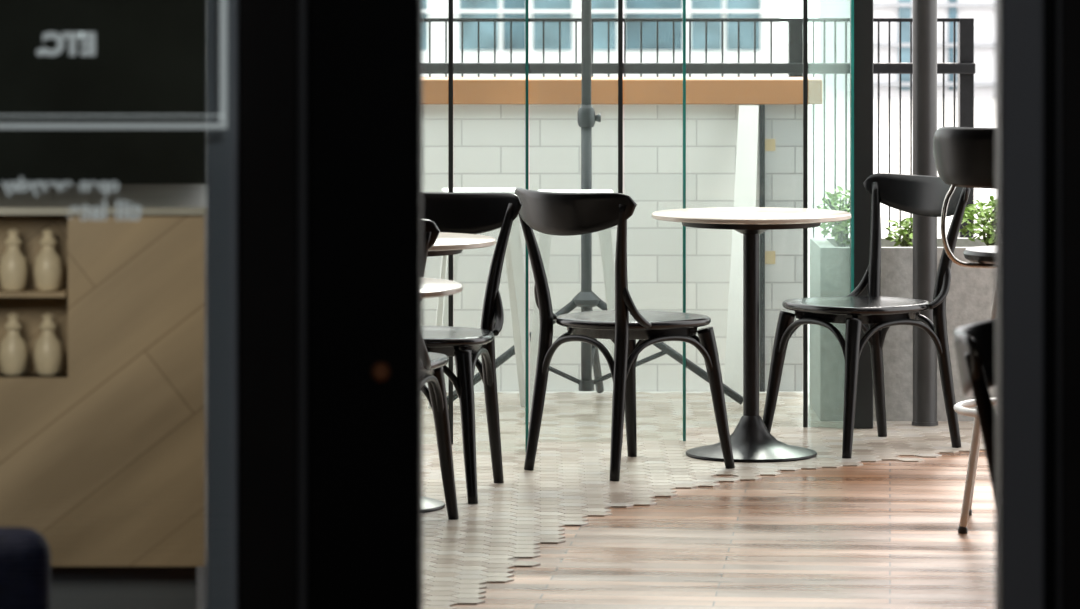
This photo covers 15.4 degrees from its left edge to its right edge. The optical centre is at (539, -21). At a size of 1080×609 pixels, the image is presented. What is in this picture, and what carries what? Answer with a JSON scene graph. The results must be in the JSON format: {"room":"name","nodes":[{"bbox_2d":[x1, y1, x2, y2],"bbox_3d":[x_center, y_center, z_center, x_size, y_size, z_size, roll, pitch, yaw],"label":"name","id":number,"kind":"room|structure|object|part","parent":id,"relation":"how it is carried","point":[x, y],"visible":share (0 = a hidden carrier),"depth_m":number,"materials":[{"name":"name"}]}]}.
{"room":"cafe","nodes":[
{"label":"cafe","id":0,"kind":"room"},
{"bbox_2d":[0,0,205,183],"bbox_3d":[-1.810,-0.030,7.450,2.380,2.900,0.100,0,0,0],"label":"wall","id":1,"kind":"structure","parent":0,"point":[150,58],"depth_m":7.40,"materials":[{"name":"black paint"}]},
{"bbox_2d":[423,77,821,391],"bbox_3d":[-0.839,0.881,13.960,3.622,1.077,0.400,0,0,0],"label":"wall","id":2,"kind":"structure","parent":0,"point":[488,112],"depth_m":13.80,"materials":[{"name":"white tile"}]},
{"bbox_3d":[0.766,0.925,13.790,0.018,0.990,0.020,0,0,0],"label":"corner trim","id":3,"kind":"part","parent":2,"relation":"part of","materials":[{"name":"grey metal"}]},
{"bbox_2d":[423,392,994,608],"bbox_3d":[0.000,1.443,6.373,6.000,0.053,14.746,0,0,0],"label":"floor","id":4,"kind":"structure","parent":0,"point":[880,534],"depth_m":10.54,"materials":[{"name":"brown wood"}]},
{"bbox_2d":[0,527,50,608],"bbox_3d":[-0.943,1.088,5.750,0.535,0.666,0.560,0,0,0],"label":"lounge chair","id":5,"kind":"object","parent":4,"relation":"on","point":[25,556],"visible":1,"depth_m":5.48,"materials":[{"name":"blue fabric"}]},
{"bbox_2d":[0,184,205,608],"bbox_3d":[-1.280,0.894,6.845,1.480,1.052,0.750,0,0,0],"label":"counter","id":6,"kind":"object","parent":4,"relation":"on","point":[103,457],"depth_m":6.48,"materials":[{"name":"wood"}]},
{"bbox_2d":[0,228,27,290],"bbox_3d":[-0.860,0.456,6.530,0.048,0.101,0.048,0,0,0],"label":"ceramic jar","id":7,"kind":"object","parent":6,"relation":"on","point":[13,264],"visible":1,"depth_m":6.51,"materials":[{"name":"beige ceramic"}]},
{"bbox_3d":[-0.860,0.418,6.530,0.030,0.027,0.030,0,0,0],"label":"lid","id":8,"kind":"part","parent":7,"relation":"part of","materials":[{"name":"beige ceramic"}]},
{"bbox_2d":[0,313,27,374],"bbox_3d":[-0.860,0.594,6.530,0.048,0.101,0.048,0,0,0],"label":"ceramic jar","id":9,"kind":"object","parent":6,"relation":"on","point":[13,348],"visible":1,"depth_m":6.51,"materials":[{"name":"beige ceramic"}]},
{"bbox_3d":[-0.860,0.556,6.530,0.030,0.027,0.030,0,0,0],"label":"lid","id":10,"kind":"part","parent":9,"relation":"part of","materials":[{"name":"beige ceramic"}]},
{"bbox_2d":[0,288,67,296],"bbox_3d":[-1.385,0.511,6.535,1.230,0.008,0.090,0,0,0],"label":"shelf","id":11,"kind":"object","parent":6,"relation":"attached to","point":[26,292],"depth_m":6.49,"materials":[{"name":"brown wood"}]},
{"bbox_2d":[0,372,67,376],"bbox_3d":[-1.310,0.655,6.540,1.380,0.020,0.080,0,0,0],"label":"shelf","id":12,"kind":"object","parent":6,"relation":"attached to","point":[27,374],"depth_m":6.52,"materials":[{"name":"brown wood"}]},
{"bbox_3d":[-1.383,0.797,6.515,1.235,0.305,0.070,0,0,0],"label":"panel","id":13,"kind":"part","parent":6,"relation":"part of","materials":[{"name":"brown wood"}]},
{"bbox_2d":[33,228,62,290],"bbox_3d":[-0.803,0.456,6.530,0.048,0.101,0.048,0,0,0],"label":"ceramic jar","id":14,"kind":"object","parent":6,"relation":"on","point":[48,271],"visible":1,"depth_m":6.51,"materials":[{"name":"beige ceramic"}]},
{"bbox_3d":[-0.803,0.418,6.530,0.030,0.027,0.030,0,0,0],"label":"lid","id":15,"kind":"part","parent":14,"relation":"part of","materials":[{"name":"beige ceramic"}]},
{"bbox_2d":[33,313,62,374],"bbox_3d":[-0.803,0.594,6.530,0.048,0.101,0.048,0,0,0],"label":"ceramic jar","id":16,"kind":"object","parent":6,"relation":"on","point":[48,356],"visible":1,"depth_m":6.51,"materials":[{"name":"beige ceramic"}]},
{"bbox_3d":[-0.803,0.556,6.530,0.030,0.027,0.030,0,0,0],"label":"lid","id":17,"kind":"part","parent":16,"relation":"part of","materials":[{"name":"beige ceramic"}]},
{"bbox_2d":[0,184,205,214],"bbox_3d":[-1.280,0.374,6.845,1.480,0.012,0.750,0,0,0],"label":"countertop","id":18,"kind":"structure","parent":6,"relation":"on","point":[154,199],"depth_m":6.71,"materials":[{"name":"stone"}]},
{"bbox_3d":[-0.654,0.665,6.515,0.221,0.570,0.070,0,0,0],"label":"panel","id":19,"kind":"part","parent":6,"relation":"part of","materials":[{"name":"brown wood"}]},
{"bbox_2d":[423,219,458,519],"bbox_3d":[-0.465,1.009,10.286,0.486,0.819,0.543,0,0,9],"label":"dining chair","id":20,"kind":"object","parent":4,"relation":"on","point":[433,363],"visible":0.16,"depth_m":10.45,"materials":[{"name":"black paint"}]},
{"bbox_3d":[-0.321,1.023,10.087,0.052,0.791,0.113,0,0,-32],"label":"leg","id":21,"kind":"part","parent":20,"relation":"part of","materials":[{"name":"black paint"}]},
{"bbox_3d":[-0.500,0.664,10.067,0.486,0.128,0.101,0,0,9],"label":"backrest","id":22,"kind":"part","parent":20,"relation":"part of","materials":[{"name":"black paint"}]},
{"bbox_3d":[-0.458,1.001,10.330,0.428,0.054,0.421,0,0,9],"label":"seat","id":23,"kind":"part","parent":20,"relation":"part of","materials":[{"name":"black paint"}]},
{"bbox_3d":[-0.253,1.212,10.474,0.112,0.413,0.049,0,0,-39],"label":"leg","id":24,"kind":"part","parent":20,"relation":"part of","materials":[{"name":"black paint"}]},
{"bbox_2d":[423,277,462,297],"bbox_3d":[-0.475,1.059,9.180,0.595,0.722,0.595,0,0,0],"label":"pedestal table","id":25,"kind":"object","parent":4,"relation":"on","point":[432,287],"visible":0.02,"depth_m":9.10,"materials":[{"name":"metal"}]},
{"bbox_2d":[423,232,495,512],"bbox_3d":[-0.415,1.055,10.750,0.595,0.722,0.595,0,0,0],"label":"pedestal table","id":26,"kind":"object","parent":4,"relation":"on","point":[446,243],"visible":0.15,"depth_m":10.66,"materials":[{"name":"stone"}]},
{"bbox_3d":[-0.415,0.733,10.750,0.424,0.046,0.424,0,0,0],"label":"support plate","id":27,"kind":"part","parent":26,"relation":"part of","materials":[{"name":"metal"}]},
{"bbox_2d":[423,192,521,503],"bbox_3d":[-0.326,1.009,11.114,0.486,0.819,0.543,0,0,12],"label":"dining chair","id":28,"kind":"object","parent":4,"relation":"on","point":[451,212],"visible":0.55,"depth_m":11.22,"materials":[{"name":"black paint"}]},
{"bbox_3d":[-0.335,1.001,11.070,0.428,0.054,0.421,0,0,12],"label":"seat","id":29,"kind":"part","parent":28,"relation":"part of","materials":[{"name":"black paint"}]},
{"bbox_3d":[-0.194,1.212,10.864,0.049,0.413,0.112,0,0,-30],"label":"leg","id":30,"kind":"part","parent":28,"relation":"part of","materials":[{"name":"black paint"}]},
{"bbox_3d":[-0.282,0.664,11.331,0.486,0.128,0.101,0,0,12],"label":"backrest","id":31,"kind":"part","parent":28,"relation":"part of","materials":[{"name":"black paint"}]},
{"bbox_3d":[-0.122,1.023,11.249,0.113,0.791,0.052,0,0,-37],"label":"leg","id":32,"kind":"part","parent":28,"relation":"part of","materials":[{"name":"black paint"}]},
{"bbox_2d":[428,187,530,407],"bbox_3d":[-0.190,1.051,13.100,0.330,0.730,0.330,0,0,-6],"label":"metal stool","id":33,"kind":"object","parent":4,"relation":"on","point":[514,267],"visible":0.47,"depth_m":13.00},
{"bbox_3d":[-0.325,1.057,13.210,0.117,0.718,0.059,0,0,39],"label":"leg","id":34,"kind":"part","parent":33,"relation":"part of","materials":[{"name":"white metal"}]},
{"bbox_3d":[-0.301,1.057,12.965,0.059,0.718,0.117,0,0,39],"label":"leg","id":35,"kind":"part","parent":33,"relation":"part of","materials":[{"name":"white metal"}]},
{"bbox_3d":[-0.190,0.694,13.100,0.250,0.015,0.250,0,0,-6],"label":"seat","id":36,"kind":"part","parent":33,"relation":"part of","materials":[{"name":"white metal"}]},
{"bbox_3d":[-0.080,1.057,13.235,0.059,0.718,0.117,0,0,39],"label":"leg","id":37,"kind":"part","parent":33,"relation":"part of","materials":[{"name":"white metal"}]},
{"bbox_3d":[-0.055,1.057,12.989,0.117,0.718,0.059,0,0,39],"label":"leg","id":38,"kind":"part","parent":33,"relation":"part of","materials":[{"name":"white metal"}]},
{"bbox_2d":[524,190,624,421],"bbox_3d":[0.115,1.051,12.980,0.330,0.730,0.330,0,0,0],"label":"metal stool","id":39,"kind":"object","parent":4,"relation":"on","point":[605,236],"visible":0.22,"depth_m":12.85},
{"bbox_3d":[0.001,1.057,12.866,0.102,0.718,0.102,0,0,0],"label":"leg","id":40,"kind":"part","parent":39,"relation":"part of","materials":[{"name":"white metal"}]},
{"bbox_3d":[0.115,0.694,12.980,0.250,0.015,0.250,0,0,0],"label":"seat","id":41,"kind":"part","parent":39,"relation":"part of","materials":[{"name":"white metal"}]},
{"bbox_3d":[0.238,1.057,13.104,0.059,0.718,0.117,0,0,45],"label":"leg","id":42,"kind":"part","parent":39,"relation":"part of","materials":[{"name":"white metal"}]},
{"bbox_3d":[0.229,1.057,12.866,0.102,0.718,0.102,0,0,0],"label":"leg","id":43,"kind":"part","parent":39,"relation":"part of","materials":[{"name":"white metal"}]},
{"bbox_2d":[447,0,742,404],"bbox_3d":[0.180,0.114,13.458,1.006,2.596,0.423,0,0,0],"label":"tripod stand","id":44,"kind":"object","parent":4,"relation":"on","point":[586,298],"visible":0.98,"depth_m":13.34,"materials":[{"name":"grey metal"}]},
{"bbox_3d":[-0.094,1.236,13.307,0.467,0.351,0.027,0,0,-12],"label":"leg","id":45,"kind":"part","parent":44,"relation":"part of","materials":[{"name":"grey metal"}]},
{"bbox_3d":[0.181,1.236,13.519,0.027,0.348,0.306,0,0,9],"label":"leg","id":46,"kind":"part","parent":44,"relation":"part of","materials":[{"name":"grey metal"}]},
{"bbox_3d":[0.192,0.461,13.360,0.023,0.027,0.028,0,0,0],"label":"clamp knob","id":47,"kind":"part","parent":44,"relation":"part of","materials":[{"name":"grey metal"}]},
{"bbox_3d":[0.431,1.236,13.328,0.507,0.352,0.027,0,0,7],"label":"leg","id":48,"kind":"part","parent":44,"relation":"part of","materials":[{"name":"grey metal"}]},
{"bbox_2d":[515,188,734,480],"bbox_3d":[0.228,1.009,11.569,0.543,0.819,0.486,0,0,-44],"label":"dining chair","id":49,"kind":"object","parent":4,"relation":"on","point":[551,213],"visible":0.99,"depth_m":11.46,"materials":[{"name":"black paint"}]},
{"bbox_3d":[-0.017,1.023,11.573,0.113,0.791,0.052,0,0,-3],"label":"leg","id":50,"kind":"part","parent":49,"relation":"part of","materials":[{"name":"black paint"}]},
{"bbox_3d":[0.069,0.664,11.415,0.101,0.128,0.486,0,0,-44],"label":"backrest","id":51,"kind":"part","parent":49,"relation":"part of","materials":[{"name":"black paint"}]},
{"bbox_3d":[0.224,1.023,11.324,0.052,0.791,0.113,0,0,5],"label":"leg","id":52,"kind":"part","parent":49,"relation":"part of","materials":[{"name":"black paint"}]},
{"bbox_3d":[0.261,1.212,11.850,0.049,0.413,0.112,0,0,4],"label":"leg","id":53,"kind":"part","parent":49,"relation":"part of","materials":[{"name":"black paint"}]},
{"bbox_3d":[0.260,1.001,11.600,0.421,0.054,0.428,0,0,-44],"label":"seat","id":54,"kind":"part","parent":49,"relation":"part of","materials":[{"name":"black paint"}]},
{"bbox_3d":[0.510,1.212,11.592,0.112,0.413,0.049,0,0,-2],"label":"leg","id":55,"kind":"part","parent":49,"relation":"part of","materials":[{"name":"black paint"}]},
{"bbox_2d":[448,0,853,451],"bbox_3d":[0.269,-0.025,12.347,1.524,2.881,0.389,0,0,-25],"label":"window frame","id":56,"kind":"structure","parent":4,"relation":"on","point":[450,2],"depth_m":12.23,"materials":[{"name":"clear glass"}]},
{"bbox_2d":[724,105,758,401],"bbox_3d":[0.683,0.923,13.598,0.092,0.985,0.371,0,0,8],"label":"table leg","id":57,"kind":"object","parent":4,"relation":"on","point":[747,133],"visible":0.64,"depth_m":13.59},
{"bbox_2d":[651,207,850,462],"bbox_3d":[0.630,1.055,11.930,0.595,0.722,0.595,0,0,0],"label":"pedestal table","id":58,"kind":"object","parent":4,"relation":"on","point":[751,440],"visible":0.98,"depth_m":11.89,"materials":[{"name":"stone"}]},
{"bbox_3d":[0.630,0.733,11.930,0.424,0.046,0.424,0,0,0],"label":"support plate","id":59,"kind":"part","parent":58,"relation":"part of","materials":[{"name":"metal"}]},
{"bbox_2d":[810,238,849,420],"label":"concrete planter","id":60,"kind":"object","parent":4,"relation":"on","point":[829,263],"depth_m":12.84,"materials":[{"name":"concrete"}]},
{"bbox_2d":[816,186,849,246],"bbox_3d":[0.993,0.785,13.093,0.181,0.221,0.279,0,0,0],"label":"shrub","id":61,"kind":"object","parent":60,"relation":"on","point":[839,231],"visible":0.49,"depth_m":13.07,"materials":[{"name":"green plant"}]},
{"bbox_2d":[850,0,872,428],"bbox_3d":[1.018,-0.059,12.660,0.068,2.950,0.080,0,0,0],"label":"window post","id":62,"kind":"object","parent":4,"relation":"on","point":[863,9],"visible":0.55,"depth_m":12.62,"materials":[{"name":"metal"}]},
{"bbox_2d":[763,173,969,457],"bbox_3d":[1.005,1.009,12.156,0.543,0.819,0.486,0,0,-35],"label":"dining chair","id":63,"kind":"object","parent":4,"relation":"on","point":[922,195],"visible":0.96,"depth_m":12.14,"materials":[{"name":"black paint"}]},
{"bbox_3d":[0.722,1.212,12.177,0.112,0.413,0.049,0,0,7],"label":"leg","id":64,"kind":"part","parent":63,"relation":"part of","materials":[{"name":"black paint"}]},
{"bbox_3d":[0.928,1.212,11.883,0.049,0.413,0.112,0,0,13],"label":"leg","id":65,"kind":"part","parent":63,"relation":"part of","materials":[{"name":"black paint"}]},
{"bbox_3d":[0.968,1.001,12.130,0.421,0.054,0.428,0,0,-35],"label":"seat","id":66,"kind":"part","parent":63,"relation":"part of","materials":[{"name":"black paint"}]},
{"bbox_3d":[1.047,1.023,12.397,0.052,0.791,0.113,0,0,14],"label":"leg","id":67,"kind":"part","parent":63,"relation":"part of","materials":[{"name":"black paint"}]},
{"bbox_3d":[1.186,0.664,12.283,0.101,0.128,0.486,0,0,-35],"label":"backrest","id":68,"kind":"part","parent":63,"relation":"part of","materials":[{"name":"black paint"}]},
{"bbox_3d":[1.246,1.023,12.113,0.113,0.791,0.052,0,0,6],"label":"leg","id":69,"kind":"part","parent":63,"relation":"part of","materials":[{"name":"black paint"}]},
{"bbox_2d":[881,238,912,420],"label":"concrete planter","id":70,"kind":"object","parent":4,"relation":"on","point":[897,261],"depth_m":12.84,"materials":[{"name":"concrete"}]},
{"bbox_2d":[885,217,912,246],"bbox_3d":[1.198,0.836,13.117,0.142,0.120,0.263,0,0,0],"label":"shrub","id":71,"kind":"object","parent":70,"relation":"on","point":[907,235],"visible":0.75,"depth_m":13.09,"materials":[{"name":"green plant"}]},
{"bbox_2d":[912,0,937,425],"bbox_3d":[1.225,-0.059,12.730,0.084,2.950,0.084,0,0,0],"label":"pole","id":72,"kind":"object","parent":4,"relation":"on","point":[924,11],"visible":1,"depth_m":12.70,"materials":[{"name":"black metal"}]},
{"bbox_2d":[933,127,994,533],"bbox_3d":[1.255,0.898,10.389,0.465,1.043,0.484,0,0,8],"label":"bar stool","id":73,"kind":"object","parent":4,"relation":"on","point":[963,156],"visible":0.49,"depth_m":10.28,"materials":[{"name":"black paint"}]},
{"bbox_3d":[1.175,0.455,10.257,0.439,0.156,0.137,0,0,34],"label":"backrest","id":74,"kind":"part","parent":73,"relation":"part of","materials":[{"name":"black paint"}]},
{"bbox_3d":[1.177,1.070,10.564,0.020,0.680,0.160,0,0,-37],"label":"leg","id":75,"kind":"part","parent":73,"relation":"part of","materials":[{"name":"metal"}]},
{"bbox_3d":[1.141,1.070,10.312,0.132,0.680,0.104,0,0,0],"label":"leg","id":76,"kind":"part","parent":73,"relation":"part of","materials":[{"name":"metal"}]},
{"bbox_3d":[1.285,0.717,10.420,0.364,0.030,0.364,0,0,0],"label":"seat","id":77,"kind":"part","parent":73,"relation":"part of","materials":[{"name":"black paint"}]},
{"bbox_2d":[946,238,994,420],"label":"concrete planter","id":78,"kind":"object","parent":4,"relation":"on","point":[969,298],"depth_m":12.84,"materials":[{"name":"concrete"}]},
{"bbox_2d":[959,195,994,245],"bbox_3d":[1.480,0.800,13.076,0.261,0.193,0.271,0,0,0],"label":"shrub","id":79,"kind":"object","parent":78,"relation":"on","point":[988,233],"visible":0.48,"depth_m":13.05,"materials":[{"name":"green plant"}]},
{"bbox_2d":[954,319,994,501],"bbox_3d":[0.994,1.013,6.945,0.543,0.819,0.486,0,0,20],"label":"dining chair","id":80,"kind":"object","parent":4,"relation":"on","point":[974,343],"visible":0.16,"depth_m":6.83,"materials":[{"name":"black paint"}]},
{"bbox_3d":[0.786,0.668,7.021,0.101,0.128,0.486,0,0,20],"label":"backrest","id":81,"kind":"part","parent":80,"relation":"part of","materials":[{"name":"black paint"}]},
{"bbox_3d":[0.772,1.027,6.842,0.113,0.791,0.052,0,0,-21],"label":"leg","id":82,"kind":"part","parent":80,"relation":"part of","materials":[{"name":"black paint"}]},
{"bbox_2d":[423,43,994,392],"bbox_3d":[0.000,1.444,51.500,60.000,0.052,77.000,0,0,0],"label":"floor","id":83,"kind":"structure","parent":0,"point":[984,108],"depth_m":35.57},
{"bbox_2d":[423,0,779,74],"bbox_3d":[-2.700,-2.030,63.940,12.600,7.100,8.120,0,0,0],"label":"building","id":84,"kind":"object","parent":83,"relation":"on","point":[431,8],"visible":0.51,"depth_m":59.95,"materials":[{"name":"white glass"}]},
{"bbox_2d":[423,18,975,237],"bbox_3d":[0.236,0.784,15.480,2.887,1.272,0.120,0,0,0],"label":"railing","id":85,"kind":"object","parent":83,"relation":"on","point":[965,68],"visible":0.25,"depth_m":15.46,"materials":[{"name":"metal"}]},
{"bbox_3d":[0.240,0.155,15.500,2.880,0.014,0.040,0,0,0],"label":"rail","id":86,"kind":"part","parent":85,"relation":"part of","materials":[{"name":"metal"}]},
{"bbox_3d":[0.240,0.341,15.460,2.880,0.042,0.080,0,0,0],"label":"handrail","id":87,"kind":"part","parent":85,"relation":"part of","materials":[{"name":"metal"}]},
{"bbox_3d":[0.990,0.785,15.500,0.054,1.270,0.080,0,0,0],"label":"post","id":88,"kind":"part","parent":85,"relation":"part of","materials":[{"name":"metal"}]},
{"bbox_3d":[1.650,0.785,15.500,0.054,1.270,0.080,0,0,0],"label":"post","id":89,"kind":"part","parent":85,"relation":"part of","materials":[{"name":"metal"}]},
{"bbox_2d":[819,0,994,97],"bbox_3d":[7.950,-1.530,51.940,8.100,6.100,8.120,0,0,0],"label":"building","id":90,"kind":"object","parent":83,"relation":"on","point":[982,11],"visible":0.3,"depth_m":48.01,"materials":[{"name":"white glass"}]},
{"bbox_3d":[0.000,-0.030,5.050,6.000,2.900,0.100,0,0,0],"label":"wall","id":91,"kind":"structure","parent":0,"visible":0},
{"bbox_2d":[0,0,226,219],"bbox_3d":[-0.683,0.270,4.969,0.603,2.300,0.009,0,0,0],"label":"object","id":92,"kind":"structure","parent":91,"relation":"in","point":[72,36],"depth_m":4.97,"materials":[{"name":"clear glass"}]},
{"bbox_2d":[206,0,422,608],"bbox_3d":[-0.284,0.270,5.046,0.269,2.300,0.148,0,0,0],"label":"door","id":93,"kind":"structure","parent":91,"relation":"in","point":[314,177],"depth_m":4.98,"materials":[{"name":"grey metal"}]},
{"bbox_3d":[-0.340,0.270,5.050,0.074,2.300,0.100,0,0,0],"label":"jamb panel","id":94,"kind":"part","parent":93,"relation":"part of","materials":[{"name":"black metal"}]},
{"bbox_3d":[-0.220,0.270,5.050,0.139,2.300,0.140,0,0,0],"label":"jamb post","id":95,"kind":"part","parent":93,"relation":"part of","materials":[{"name":"black metal"}]},
{"bbox_2d":[995,0,1079,608],"bbox_3d":[0.648,0.270,5.045,0.147,2.300,0.110,0,0,0],"label":"door","id":96,"kind":"structure","parent":91,"relation":"in","point":[1037,42],"depth_m":4.99,"materials":[{"name":"grey metal"}]},
{"bbox_3d":[0.637,0.270,5.050,0.016,2.300,0.100,0,0,0],"label":"jamb panel","id":97,"kind":"part","parent":96,"relation":"part of","materials":[{"name":"black metal"}]},
{"bbox_3d":[0.687,0.270,5.050,0.070,2.300,0.100,0,0,0],"label":"jamb post","id":98,"kind":"part","parent":96,"relation":"part of","materials":[{"name":"black metal"}]}
]}

